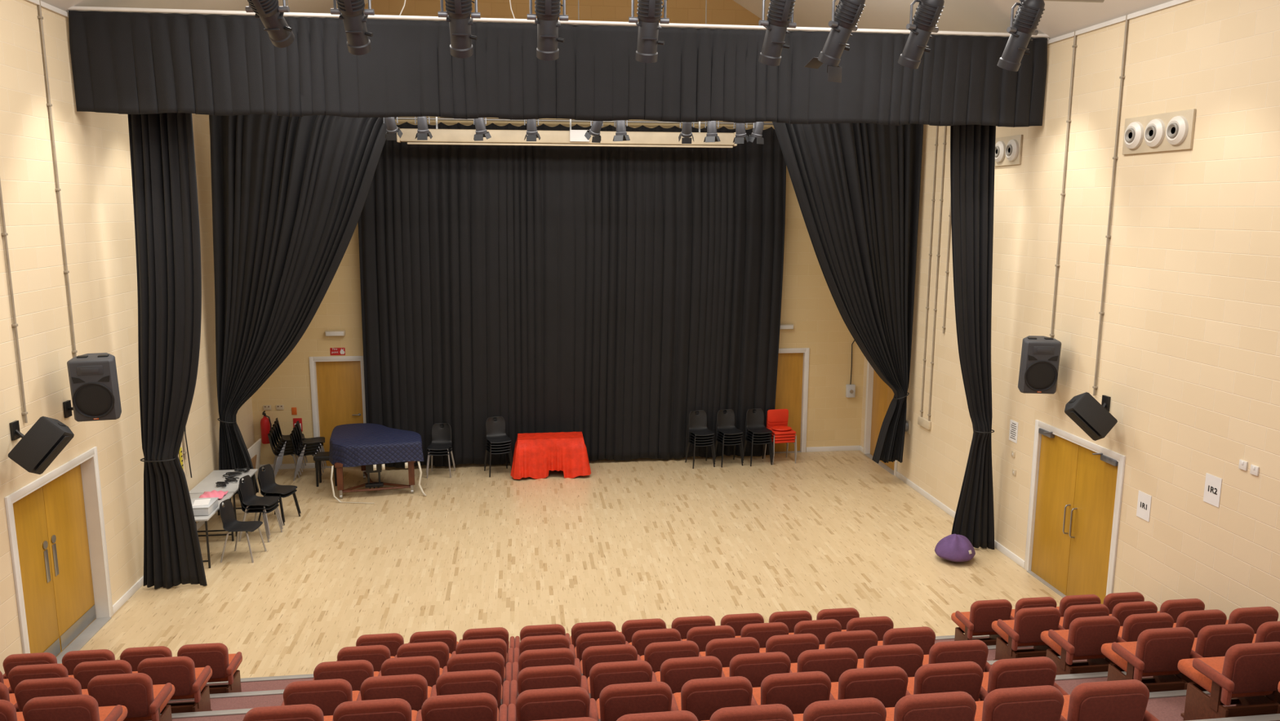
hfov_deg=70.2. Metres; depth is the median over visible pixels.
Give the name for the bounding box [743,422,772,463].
chair
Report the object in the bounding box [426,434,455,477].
chair
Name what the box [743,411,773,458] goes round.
chair
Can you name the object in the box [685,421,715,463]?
chair
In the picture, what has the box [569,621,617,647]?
seat
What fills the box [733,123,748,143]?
lantern
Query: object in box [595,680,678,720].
seat
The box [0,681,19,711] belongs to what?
seat
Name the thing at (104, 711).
seat cushion
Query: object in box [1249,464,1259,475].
wall socket
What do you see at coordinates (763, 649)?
seat cushion
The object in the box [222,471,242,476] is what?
coiled cable
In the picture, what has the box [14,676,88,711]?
seat
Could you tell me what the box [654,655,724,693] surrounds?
seat
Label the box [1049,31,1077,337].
cable conduit
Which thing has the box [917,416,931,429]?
box
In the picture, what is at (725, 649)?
seat
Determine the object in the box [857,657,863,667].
seat cushion
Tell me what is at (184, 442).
cable conduit
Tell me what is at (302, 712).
seat
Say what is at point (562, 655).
seat
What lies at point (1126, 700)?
seat
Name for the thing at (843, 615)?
seat
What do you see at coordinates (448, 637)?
seat
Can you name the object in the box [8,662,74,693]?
seat
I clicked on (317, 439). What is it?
chair
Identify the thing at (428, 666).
seat
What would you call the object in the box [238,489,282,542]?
chair
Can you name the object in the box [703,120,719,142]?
lantern
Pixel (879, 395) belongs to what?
door
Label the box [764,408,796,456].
chair
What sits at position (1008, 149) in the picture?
air vent
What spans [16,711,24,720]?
seat cushion
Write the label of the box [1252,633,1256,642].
seat cushion
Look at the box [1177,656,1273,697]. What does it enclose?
seat cushion
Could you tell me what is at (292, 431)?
chair
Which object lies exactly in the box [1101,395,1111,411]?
bracket
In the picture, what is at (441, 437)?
chair
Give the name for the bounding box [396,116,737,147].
projection screen
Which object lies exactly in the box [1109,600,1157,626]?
seat
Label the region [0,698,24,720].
seat
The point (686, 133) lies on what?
lantern
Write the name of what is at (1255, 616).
seat
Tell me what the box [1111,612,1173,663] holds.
seat
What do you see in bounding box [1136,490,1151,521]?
paper sign
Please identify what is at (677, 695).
seat cushion
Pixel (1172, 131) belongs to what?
air vent
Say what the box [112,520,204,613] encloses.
baseboard
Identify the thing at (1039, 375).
grille
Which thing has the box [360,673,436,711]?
seat
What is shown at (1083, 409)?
loudspeaker
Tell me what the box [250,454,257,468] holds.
sheet
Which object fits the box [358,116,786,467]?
curtain
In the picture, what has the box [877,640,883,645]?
seat cushion
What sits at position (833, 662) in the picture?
seat
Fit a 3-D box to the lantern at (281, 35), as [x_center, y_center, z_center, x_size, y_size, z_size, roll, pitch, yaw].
[-2.798,-2.680,6.872,0.320,0.553,0.558,3,10,16]
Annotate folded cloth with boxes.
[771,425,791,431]
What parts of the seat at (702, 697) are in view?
backrest, panel, armrest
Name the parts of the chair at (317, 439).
leg, leg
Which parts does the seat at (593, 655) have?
panel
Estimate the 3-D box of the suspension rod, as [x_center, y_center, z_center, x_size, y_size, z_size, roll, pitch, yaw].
[0.985,-5.271,13.555,0.014,3.069,0.016,-1,10,-7]
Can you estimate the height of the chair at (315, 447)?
0.820 m
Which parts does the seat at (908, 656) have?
backrest, panel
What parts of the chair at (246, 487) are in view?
leg, leg, leg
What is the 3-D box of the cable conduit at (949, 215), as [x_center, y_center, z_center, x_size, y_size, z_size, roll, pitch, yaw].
[4.976,-2.504,14.548,0.040,4.180,0.050,-1,10,-7]
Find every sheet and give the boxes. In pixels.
[199,489,228,498]
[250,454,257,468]
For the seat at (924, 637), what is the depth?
7.54 m
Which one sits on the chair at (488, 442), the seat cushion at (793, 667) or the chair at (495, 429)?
the chair at (495, 429)
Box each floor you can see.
[79,449,1062,678]
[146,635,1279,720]
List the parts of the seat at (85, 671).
panel, backrest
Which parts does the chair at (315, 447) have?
leg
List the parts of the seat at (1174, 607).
backrest, panel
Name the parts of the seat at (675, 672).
backrest, panel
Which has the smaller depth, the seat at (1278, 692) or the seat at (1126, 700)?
the seat at (1126, 700)
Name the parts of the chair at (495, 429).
leg, leg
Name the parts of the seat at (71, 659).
panel, backrest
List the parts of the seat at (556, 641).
armrest, backrest, panel, armrest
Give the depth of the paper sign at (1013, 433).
12.85 m
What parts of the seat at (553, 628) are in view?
armrest, panel, backrest, armrest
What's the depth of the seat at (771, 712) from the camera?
4.68 m
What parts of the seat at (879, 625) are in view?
backrest, panel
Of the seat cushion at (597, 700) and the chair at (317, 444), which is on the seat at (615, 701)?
the seat cushion at (597, 700)
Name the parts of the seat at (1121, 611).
panel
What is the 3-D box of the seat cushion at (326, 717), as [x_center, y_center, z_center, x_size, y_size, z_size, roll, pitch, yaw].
[-2.095,2.322,5.555,0.430,0.100,0.420,-1,10,-7]
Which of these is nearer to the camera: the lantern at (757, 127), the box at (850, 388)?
the lantern at (757, 127)
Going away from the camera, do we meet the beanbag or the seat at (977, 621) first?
the seat at (977, 621)
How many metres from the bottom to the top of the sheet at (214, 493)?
0.076 m
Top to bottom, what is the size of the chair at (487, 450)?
0.820 m
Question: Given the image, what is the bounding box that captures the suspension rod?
[705,0,706,24]
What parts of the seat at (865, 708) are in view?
panel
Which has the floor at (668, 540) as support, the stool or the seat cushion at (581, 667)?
the stool
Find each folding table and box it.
[189,468,257,536]
[189,492,234,568]
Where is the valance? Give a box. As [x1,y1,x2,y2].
[67,6,1049,127]
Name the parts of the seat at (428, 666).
panel, armrest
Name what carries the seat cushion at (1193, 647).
on the seat at (1214, 640)
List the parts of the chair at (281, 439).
leg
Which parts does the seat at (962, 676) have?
panel, armrest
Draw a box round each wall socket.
[262,404,271,409]
[275,404,284,409]
[1011,450,1015,457]
[1012,468,1016,475]
[1238,459,1248,471]
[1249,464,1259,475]
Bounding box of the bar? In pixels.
[1044,0,1104,3]
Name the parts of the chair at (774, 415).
leg, backrest, leg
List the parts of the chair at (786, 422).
backrest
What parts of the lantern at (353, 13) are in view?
knob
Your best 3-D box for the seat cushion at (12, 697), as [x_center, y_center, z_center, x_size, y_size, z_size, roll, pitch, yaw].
[-4.906,2.685,6.957,0.430,0.100,0.420,-1,10,-7]
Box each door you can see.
[4,446,113,663]
[309,355,366,467]
[774,347,809,453]
[862,361,897,475]
[1024,419,1125,604]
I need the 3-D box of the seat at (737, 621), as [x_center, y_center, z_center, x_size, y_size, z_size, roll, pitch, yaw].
[1.035,2.894,9.409,0.498,0.750,0.565,-1,10,-7]
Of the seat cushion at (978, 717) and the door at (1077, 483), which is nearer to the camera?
the seat cushion at (978, 717)
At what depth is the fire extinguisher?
16.95 m
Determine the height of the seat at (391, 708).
0.750 m
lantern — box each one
[244,0,294,48]
[330,0,374,55]
[383,116,402,140]
[414,116,432,140]
[438,0,480,58]
[473,117,491,141]
[524,119,540,141]
[527,0,568,61]
[584,120,603,142]
[613,120,630,141]
[628,0,669,63]
[678,122,693,143]
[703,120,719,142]
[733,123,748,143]
[748,121,764,144]
[758,0,796,66]
[804,0,865,83]
[897,0,944,69]
[997,0,1044,71]
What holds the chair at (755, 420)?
on the chair at (748, 432)
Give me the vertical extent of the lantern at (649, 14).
0.630 m
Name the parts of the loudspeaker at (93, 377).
carry handle, carry handle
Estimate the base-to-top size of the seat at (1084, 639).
0.750 m
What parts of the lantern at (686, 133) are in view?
barn door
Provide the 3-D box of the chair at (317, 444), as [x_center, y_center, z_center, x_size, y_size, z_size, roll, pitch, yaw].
[-6.078,1.573,16.767,0.493,0.820,0.455,-3,10,-19]
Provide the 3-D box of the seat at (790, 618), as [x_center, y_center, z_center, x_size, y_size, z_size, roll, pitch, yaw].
[1.532,2.884,9.473,0.498,0.750,0.565,-1,10,-7]
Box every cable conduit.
[0,179,27,422]
[37,0,77,356]
[182,432,186,459]
[920,125,937,417]
[927,125,946,421]
[942,196,951,333]
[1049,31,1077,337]
[1092,14,1128,395]
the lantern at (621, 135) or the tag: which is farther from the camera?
the lantern at (621, 135)
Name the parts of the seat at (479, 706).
panel, armrest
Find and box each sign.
[329,347,345,355]
[1008,419,1018,443]
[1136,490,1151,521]
[1203,472,1222,507]
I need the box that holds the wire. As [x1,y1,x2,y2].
[509,0,515,18]
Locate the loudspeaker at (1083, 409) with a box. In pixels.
[1064,391,1117,440]
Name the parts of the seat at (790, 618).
backrest, panel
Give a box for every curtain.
[127,112,207,589]
[208,114,396,494]
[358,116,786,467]
[772,121,923,463]
[950,124,995,549]
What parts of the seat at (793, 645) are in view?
backrest, panel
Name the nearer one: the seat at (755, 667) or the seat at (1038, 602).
the seat at (755, 667)
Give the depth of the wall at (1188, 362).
9.98 m
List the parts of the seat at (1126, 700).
panel, armrest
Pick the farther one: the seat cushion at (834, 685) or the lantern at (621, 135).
the lantern at (621, 135)
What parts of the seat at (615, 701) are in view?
panel, armrest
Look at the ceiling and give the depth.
12.26 m
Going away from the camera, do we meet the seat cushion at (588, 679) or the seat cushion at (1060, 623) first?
the seat cushion at (588, 679)
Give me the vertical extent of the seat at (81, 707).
0.750 m
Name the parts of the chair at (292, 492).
leg, leg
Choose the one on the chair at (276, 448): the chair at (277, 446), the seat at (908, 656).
the chair at (277, 446)
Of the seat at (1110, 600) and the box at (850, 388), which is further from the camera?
the box at (850, 388)
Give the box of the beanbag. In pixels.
[934,533,975,561]
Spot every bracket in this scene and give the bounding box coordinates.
[9,420,24,440]
[62,400,73,417]
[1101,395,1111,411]
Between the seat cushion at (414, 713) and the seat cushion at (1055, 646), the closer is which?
the seat cushion at (414, 713)
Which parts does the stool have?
leg, leg, leg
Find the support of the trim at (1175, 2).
attached to the wall at (1188, 362)
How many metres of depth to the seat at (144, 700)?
6.78 m
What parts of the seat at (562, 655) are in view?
armrest, backrest, panel, armrest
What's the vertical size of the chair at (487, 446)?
0.820 m
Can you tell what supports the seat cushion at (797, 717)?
on the seat at (865, 708)
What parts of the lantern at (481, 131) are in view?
barn door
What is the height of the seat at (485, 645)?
0.750 m
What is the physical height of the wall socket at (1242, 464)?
0.090 m
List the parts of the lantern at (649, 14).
knob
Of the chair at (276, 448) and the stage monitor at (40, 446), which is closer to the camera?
the stage monitor at (40, 446)
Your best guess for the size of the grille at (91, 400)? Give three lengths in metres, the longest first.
0.390 x 0.390 x 0.024 m
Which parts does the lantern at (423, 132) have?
barn door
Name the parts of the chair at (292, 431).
leg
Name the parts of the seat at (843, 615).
backrest, panel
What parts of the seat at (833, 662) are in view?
backrest, panel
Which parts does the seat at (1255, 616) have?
backrest, panel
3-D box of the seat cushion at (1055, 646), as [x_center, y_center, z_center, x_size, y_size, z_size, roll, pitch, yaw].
[3.859,2.518,8.081,0.430,0.100,0.420,-1,10,-7]
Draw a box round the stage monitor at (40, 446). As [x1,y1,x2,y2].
[8,416,74,474]
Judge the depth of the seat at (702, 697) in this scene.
5.55 m
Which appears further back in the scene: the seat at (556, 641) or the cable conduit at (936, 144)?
the cable conduit at (936, 144)
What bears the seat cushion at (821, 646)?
on the seat at (860, 641)
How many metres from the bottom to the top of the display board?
0.718 m
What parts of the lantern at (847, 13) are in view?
barn door, barn door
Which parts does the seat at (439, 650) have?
panel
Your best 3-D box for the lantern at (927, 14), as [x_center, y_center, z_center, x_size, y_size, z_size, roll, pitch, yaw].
[2.325,-2.741,7.530,0.320,0.625,0.380,1,10,6]
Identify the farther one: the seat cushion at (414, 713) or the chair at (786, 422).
the chair at (786, 422)
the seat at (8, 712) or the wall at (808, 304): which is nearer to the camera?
the seat at (8, 712)
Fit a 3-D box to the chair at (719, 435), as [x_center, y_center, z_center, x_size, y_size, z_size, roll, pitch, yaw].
[1.720,1.500,17.652,0.455,0.820,0.493,-3,10,-16]
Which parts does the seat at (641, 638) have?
backrest, panel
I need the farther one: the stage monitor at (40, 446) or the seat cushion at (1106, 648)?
the stage monitor at (40, 446)
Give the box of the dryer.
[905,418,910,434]
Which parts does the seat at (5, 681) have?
backrest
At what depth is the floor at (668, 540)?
12.92 m
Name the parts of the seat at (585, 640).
panel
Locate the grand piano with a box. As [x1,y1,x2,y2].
[328,422,426,502]
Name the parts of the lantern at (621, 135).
barn door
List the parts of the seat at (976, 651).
panel, armrest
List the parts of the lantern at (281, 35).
knob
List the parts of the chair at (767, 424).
backrest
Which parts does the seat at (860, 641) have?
backrest, panel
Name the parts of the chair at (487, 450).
leg, leg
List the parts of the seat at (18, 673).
panel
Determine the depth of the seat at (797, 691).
5.61 m
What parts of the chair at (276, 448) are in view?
leg, leg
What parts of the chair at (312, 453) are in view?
leg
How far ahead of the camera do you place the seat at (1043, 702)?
4.87 m
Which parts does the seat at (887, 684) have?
panel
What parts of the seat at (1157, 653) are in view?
armrest, frame, backrest, panel, armrest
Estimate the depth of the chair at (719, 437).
17.51 m
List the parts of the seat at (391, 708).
panel, armrest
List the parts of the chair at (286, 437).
leg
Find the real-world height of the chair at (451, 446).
0.820 m
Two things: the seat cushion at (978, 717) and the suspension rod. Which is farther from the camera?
the suspension rod
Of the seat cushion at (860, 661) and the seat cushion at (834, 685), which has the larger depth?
the seat cushion at (860, 661)
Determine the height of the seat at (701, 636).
0.750 m
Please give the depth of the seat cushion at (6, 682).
7.86 m
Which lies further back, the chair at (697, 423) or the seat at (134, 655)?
the chair at (697, 423)
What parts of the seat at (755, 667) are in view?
backrest, panel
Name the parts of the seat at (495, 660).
backrest, panel, armrest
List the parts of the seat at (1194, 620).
backrest, panel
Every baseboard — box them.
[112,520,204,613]
[259,444,859,469]
[859,444,1024,568]
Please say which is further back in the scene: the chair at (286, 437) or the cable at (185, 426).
the chair at (286, 437)
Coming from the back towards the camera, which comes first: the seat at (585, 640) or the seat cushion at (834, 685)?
the seat at (585, 640)
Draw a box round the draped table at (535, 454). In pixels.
[510,431,591,479]
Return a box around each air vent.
[995,134,1022,166]
[1122,108,1195,155]
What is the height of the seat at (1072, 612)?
0.750 m
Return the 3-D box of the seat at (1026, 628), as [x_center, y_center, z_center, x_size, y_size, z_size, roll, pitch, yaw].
[3.760,2.687,8.877,0.550,0.750,0.565,-1,10,-7]
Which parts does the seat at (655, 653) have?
backrest, panel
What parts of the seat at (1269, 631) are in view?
panel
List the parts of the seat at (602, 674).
panel, armrest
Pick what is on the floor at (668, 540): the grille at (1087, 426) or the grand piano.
the grand piano
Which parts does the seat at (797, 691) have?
backrest, panel, armrest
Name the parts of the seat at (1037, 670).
backrest, panel, armrest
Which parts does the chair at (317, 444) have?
leg, leg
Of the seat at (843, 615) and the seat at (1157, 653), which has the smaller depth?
the seat at (1157, 653)
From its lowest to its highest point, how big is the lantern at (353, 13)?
0.608 m
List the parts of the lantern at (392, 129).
barn door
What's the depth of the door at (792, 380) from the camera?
18.39 m
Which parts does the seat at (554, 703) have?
armrest, panel, armrest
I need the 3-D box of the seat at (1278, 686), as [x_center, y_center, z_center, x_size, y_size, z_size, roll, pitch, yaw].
[4.193,2.059,5.408,0.550,0.750,0.565,-1,10,-7]
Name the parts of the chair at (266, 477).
leg, leg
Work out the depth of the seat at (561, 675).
6.29 m
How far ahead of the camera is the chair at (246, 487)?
13.67 m
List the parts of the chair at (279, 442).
leg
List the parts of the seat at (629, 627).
panel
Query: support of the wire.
hanging from the ceiling
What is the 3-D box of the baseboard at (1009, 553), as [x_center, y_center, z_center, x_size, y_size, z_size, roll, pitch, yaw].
[5.714,3.324,9.726,0.020,0.100,18.450,-1,10,-7]
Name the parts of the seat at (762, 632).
backrest, panel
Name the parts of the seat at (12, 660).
panel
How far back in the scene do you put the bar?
7.63 m
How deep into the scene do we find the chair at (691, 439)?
17.43 m
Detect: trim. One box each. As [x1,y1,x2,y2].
[25,0,68,17]
[1047,0,1192,44]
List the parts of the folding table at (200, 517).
leg, leg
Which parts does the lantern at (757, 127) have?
barn door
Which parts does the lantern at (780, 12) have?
knob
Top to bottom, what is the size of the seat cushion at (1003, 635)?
0.100 m
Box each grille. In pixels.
[34,435,70,472]
[75,384,112,416]
[1026,362,1055,389]
[1068,411,1101,438]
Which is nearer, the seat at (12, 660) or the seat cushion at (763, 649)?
the seat cushion at (763, 649)
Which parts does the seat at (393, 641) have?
panel, backrest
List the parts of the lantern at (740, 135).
barn door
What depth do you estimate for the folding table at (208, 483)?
13.95 m
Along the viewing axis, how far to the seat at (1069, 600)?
9.61 m
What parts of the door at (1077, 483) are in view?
handle, handle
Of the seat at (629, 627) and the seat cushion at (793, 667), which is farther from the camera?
the seat at (629, 627)
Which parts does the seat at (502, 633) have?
panel, armrest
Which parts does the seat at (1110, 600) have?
panel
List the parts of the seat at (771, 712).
panel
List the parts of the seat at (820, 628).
backrest, panel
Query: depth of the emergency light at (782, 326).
18.03 m
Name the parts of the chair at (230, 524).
leg, leg, leg, leg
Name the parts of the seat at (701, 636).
backrest, panel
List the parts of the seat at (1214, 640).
frame, backrest, panel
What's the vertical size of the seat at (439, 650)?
0.750 m
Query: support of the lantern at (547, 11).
hanging from the bar
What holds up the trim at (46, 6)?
attached to the wall at (93, 154)
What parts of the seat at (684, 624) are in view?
backrest, panel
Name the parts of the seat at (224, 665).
panel, backrest, frame, armrest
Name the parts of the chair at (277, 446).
leg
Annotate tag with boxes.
[179,447,183,469]
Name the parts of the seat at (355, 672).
panel, backrest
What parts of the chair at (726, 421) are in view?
leg, leg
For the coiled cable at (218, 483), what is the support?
on the folding table at (208, 483)
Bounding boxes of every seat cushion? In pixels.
[3,678,9,688]
[8,693,16,704]
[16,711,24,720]
[81,688,88,694]
[98,705,127,720]
[123,684,174,720]
[169,666,212,699]
[207,653,242,682]
[324,715,333,720]
[352,689,359,700]
[373,671,379,675]
[411,709,417,720]
[427,685,431,697]
[498,684,502,715]
[580,659,582,673]
[586,676,590,693]
[595,697,599,718]
[654,671,660,680]
[673,692,681,710]
[699,651,705,656]
[722,666,729,676]
[752,686,760,704]
[759,647,765,652]
[790,662,797,672]
[793,713,803,720]
[818,644,824,648]
[830,681,838,699]
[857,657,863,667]
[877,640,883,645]
[885,706,894,720]
[906,676,914,693]
[922,653,928,664]
[951,611,998,635]
[974,700,983,720]
[977,671,988,701]
[991,619,1047,646]
[1010,608,1014,617]
[1040,629,1106,659]
[1058,616,1063,626]
[1061,694,1070,719]
[1101,640,1180,676]
[1118,626,1123,637]
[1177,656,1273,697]
[1191,637,1197,651]
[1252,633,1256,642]
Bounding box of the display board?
[247,438,261,478]
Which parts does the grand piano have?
leg, leg, dolly frame, leg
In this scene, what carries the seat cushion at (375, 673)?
on the seat at (355, 672)
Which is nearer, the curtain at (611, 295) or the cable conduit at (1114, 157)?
the cable conduit at (1114, 157)
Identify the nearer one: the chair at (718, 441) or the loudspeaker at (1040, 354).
the loudspeaker at (1040, 354)
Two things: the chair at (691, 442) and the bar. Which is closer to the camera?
the bar
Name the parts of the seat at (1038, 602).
panel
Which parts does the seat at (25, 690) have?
panel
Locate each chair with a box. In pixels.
[219,498,266,562]
[238,480,283,538]
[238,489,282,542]
[239,475,284,535]
[257,463,301,522]
[257,468,300,525]
[267,433,299,477]
[269,430,301,477]
[271,426,302,474]
[272,423,304,471]
[274,420,306,468]
[275,417,307,465]
[289,433,319,480]
[291,430,322,477]
[293,426,324,474]
[294,423,325,471]
[296,420,327,468]
[426,422,454,472]
[426,426,455,475]
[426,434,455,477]
[484,416,512,466]
[484,418,512,469]
[484,431,511,471]
[484,435,511,474]
[484,438,511,476]
[684,432,715,468]
[685,409,715,457]
[685,413,715,460]
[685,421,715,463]
[685,426,715,466]
[715,408,744,457]
[715,411,743,459]
[715,422,743,464]
[715,425,743,462]
[715,427,742,466]
[743,408,773,455]
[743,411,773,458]
[743,420,773,461]
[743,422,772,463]
[743,428,772,466]
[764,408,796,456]
[764,414,796,458]
[764,422,796,462]
[764,425,795,464]
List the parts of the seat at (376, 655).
panel, backrest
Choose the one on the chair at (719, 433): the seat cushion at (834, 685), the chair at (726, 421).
the chair at (726, 421)
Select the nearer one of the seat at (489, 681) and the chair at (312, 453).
the seat at (489, 681)
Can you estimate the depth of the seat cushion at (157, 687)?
7.09 m
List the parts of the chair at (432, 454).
leg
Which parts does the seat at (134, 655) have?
panel, backrest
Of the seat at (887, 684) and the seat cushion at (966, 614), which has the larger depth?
the seat cushion at (966, 614)
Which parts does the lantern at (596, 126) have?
barn door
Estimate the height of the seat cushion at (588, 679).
0.100 m
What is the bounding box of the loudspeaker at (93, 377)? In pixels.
[66,352,121,422]
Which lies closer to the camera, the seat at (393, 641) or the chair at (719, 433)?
the seat at (393, 641)
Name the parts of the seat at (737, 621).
backrest, panel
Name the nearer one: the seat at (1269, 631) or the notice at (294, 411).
the seat at (1269, 631)
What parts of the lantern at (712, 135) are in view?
barn door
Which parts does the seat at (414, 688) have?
panel, backrest, armrest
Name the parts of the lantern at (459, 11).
knob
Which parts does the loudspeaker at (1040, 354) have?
carry handle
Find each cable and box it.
[184,426,191,477]
[215,481,228,486]
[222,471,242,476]
[224,476,239,481]
[234,466,249,471]
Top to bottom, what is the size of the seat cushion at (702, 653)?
0.100 m
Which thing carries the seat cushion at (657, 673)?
on the seat at (675, 672)
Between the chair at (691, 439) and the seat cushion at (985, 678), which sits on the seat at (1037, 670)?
the seat cushion at (985, 678)
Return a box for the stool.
[313,451,337,486]
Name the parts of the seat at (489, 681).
panel, armrest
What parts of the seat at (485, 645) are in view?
panel, armrest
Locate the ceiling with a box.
[40,0,1173,39]
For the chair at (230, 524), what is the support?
on the floor at (668, 540)
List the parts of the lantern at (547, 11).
knob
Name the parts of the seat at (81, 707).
panel, armrest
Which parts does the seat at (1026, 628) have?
armrest, frame, backrest, panel, armrest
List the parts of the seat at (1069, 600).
panel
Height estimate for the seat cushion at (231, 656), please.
0.100 m
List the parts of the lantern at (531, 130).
barn door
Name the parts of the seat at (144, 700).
panel, armrest, frame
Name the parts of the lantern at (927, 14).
knob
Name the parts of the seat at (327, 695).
panel, backrest, armrest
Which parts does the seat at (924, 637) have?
backrest, panel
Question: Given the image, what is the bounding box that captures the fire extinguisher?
[260,410,271,444]
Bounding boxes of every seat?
[0,670,12,693]
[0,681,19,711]
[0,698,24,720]
[2,652,62,678]
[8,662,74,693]
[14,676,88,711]
[22,693,127,720]
[62,648,115,675]
[73,659,137,688]
[87,672,174,720]
[120,645,172,671]
[137,655,212,713]
[177,642,242,693]
[242,703,333,720]
[280,678,361,715]
[312,659,381,690]
[333,697,422,720]
[336,644,396,671]
[355,632,409,656]
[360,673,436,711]
[380,655,447,686]
[396,641,455,668]
[409,630,462,653]
[421,692,507,720]
[435,669,510,715]
[446,651,511,701]
[455,638,513,668]
[462,626,515,653]
[507,686,599,720]
[510,664,588,720]
[511,647,582,695]
[513,634,575,673]
[515,623,570,655]
[531,716,596,720]
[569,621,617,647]
[574,631,628,662]
[580,644,640,678]
[586,659,657,700]
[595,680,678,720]
[616,710,697,720]
[621,617,666,642]
[628,627,682,656]
[640,640,701,671]
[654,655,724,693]
[671,615,715,639]
[673,675,757,720]
[681,625,735,651]
[699,636,759,666]
[701,703,794,720]
[720,613,764,635]
[722,651,792,687]
[734,622,788,648]
[752,671,835,714]
[759,633,819,662]
[768,609,812,632]
[788,618,841,644]
[790,647,857,681]
[793,697,886,720]
[816,607,859,629]
[818,629,878,658]
[830,666,911,707]
[841,616,893,640]
[857,643,924,676]
[877,626,935,654]
[885,690,976,720]
[906,661,988,701]
[922,639,991,671]
[951,599,1014,645]
[974,684,1067,720]
[977,656,1068,701]
[991,606,1065,660]
[1010,596,1057,617]
[1040,615,1126,675]
[1056,594,1101,616]
[1057,603,1109,656]
[1061,679,1159,720]
[1101,626,1203,692]
[1102,591,1144,613]
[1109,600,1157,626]
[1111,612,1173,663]
[1156,598,1204,622]
[1173,608,1226,637]
[1177,641,1279,720]
[1184,622,1254,682]
[1225,605,1278,633]
[1252,620,1279,642]
[1276,690,1279,703]
[1277,680,1279,692]
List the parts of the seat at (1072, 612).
backrest, panel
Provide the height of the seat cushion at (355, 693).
0.100 m
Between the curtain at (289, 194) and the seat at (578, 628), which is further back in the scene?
the curtain at (289, 194)
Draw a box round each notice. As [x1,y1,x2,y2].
[291,407,297,414]
[293,417,302,431]
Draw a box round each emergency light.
[324,330,345,336]
[779,324,794,328]
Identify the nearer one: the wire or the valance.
the valance
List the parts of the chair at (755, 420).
leg, leg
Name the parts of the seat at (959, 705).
panel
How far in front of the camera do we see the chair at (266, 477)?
14.44 m
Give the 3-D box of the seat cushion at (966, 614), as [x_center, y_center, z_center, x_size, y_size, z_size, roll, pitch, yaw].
[3.643,2.832,9.815,0.430,0.100,0.420,-1,10,-7]
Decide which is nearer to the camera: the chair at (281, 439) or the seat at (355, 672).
the seat at (355, 672)
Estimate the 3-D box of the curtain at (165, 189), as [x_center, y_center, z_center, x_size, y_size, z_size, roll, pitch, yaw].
[-5.935,-0.475,11.292,1.039,6.990,0.271,-1,10,-4]
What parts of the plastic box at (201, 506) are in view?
lid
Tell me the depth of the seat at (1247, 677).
6.10 m
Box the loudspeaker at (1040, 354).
[1017,335,1061,393]
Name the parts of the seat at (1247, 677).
armrest, frame, backrest, panel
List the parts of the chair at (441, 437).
leg, leg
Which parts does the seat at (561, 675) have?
armrest, backrest, panel, armrest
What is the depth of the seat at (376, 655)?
7.83 m
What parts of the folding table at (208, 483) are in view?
leg, leg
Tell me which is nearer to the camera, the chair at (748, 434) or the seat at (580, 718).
the seat at (580, 718)
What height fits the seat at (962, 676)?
0.750 m
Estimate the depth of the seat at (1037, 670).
5.80 m
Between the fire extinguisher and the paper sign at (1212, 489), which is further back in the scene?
the fire extinguisher
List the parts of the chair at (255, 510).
leg, leg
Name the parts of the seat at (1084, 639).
armrest, frame, backrest, panel, armrest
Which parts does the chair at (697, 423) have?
leg, leg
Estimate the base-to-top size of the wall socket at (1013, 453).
0.080 m
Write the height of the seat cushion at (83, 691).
0.100 m
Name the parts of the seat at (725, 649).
backrest, panel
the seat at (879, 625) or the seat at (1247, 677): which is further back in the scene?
the seat at (879, 625)
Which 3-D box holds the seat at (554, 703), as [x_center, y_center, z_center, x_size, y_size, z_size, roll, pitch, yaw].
[-0.545,2.305,5.681,0.550,0.750,0.565,-1,10,-7]
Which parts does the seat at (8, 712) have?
panel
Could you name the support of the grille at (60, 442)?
attached to the stage monitor at (40, 446)
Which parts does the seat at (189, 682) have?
panel, backrest, frame, armrest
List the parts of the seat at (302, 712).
panel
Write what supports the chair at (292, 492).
on the floor at (668, 540)
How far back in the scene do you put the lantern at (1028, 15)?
7.57 m
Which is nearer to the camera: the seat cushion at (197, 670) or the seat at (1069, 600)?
the seat cushion at (197, 670)
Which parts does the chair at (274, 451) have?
leg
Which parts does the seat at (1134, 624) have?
backrest, panel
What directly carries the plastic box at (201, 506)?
on the folding table at (200, 517)
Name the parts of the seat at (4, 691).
backrest, armrest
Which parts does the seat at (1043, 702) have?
panel, armrest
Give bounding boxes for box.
[191,497,218,515]
[845,339,855,397]
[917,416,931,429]
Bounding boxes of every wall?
[0,0,254,674]
[251,0,864,467]
[860,0,1279,621]
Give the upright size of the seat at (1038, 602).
0.750 m
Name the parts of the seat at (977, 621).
armrest, frame, backrest, panel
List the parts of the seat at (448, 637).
panel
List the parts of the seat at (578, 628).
panel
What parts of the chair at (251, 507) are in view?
leg, leg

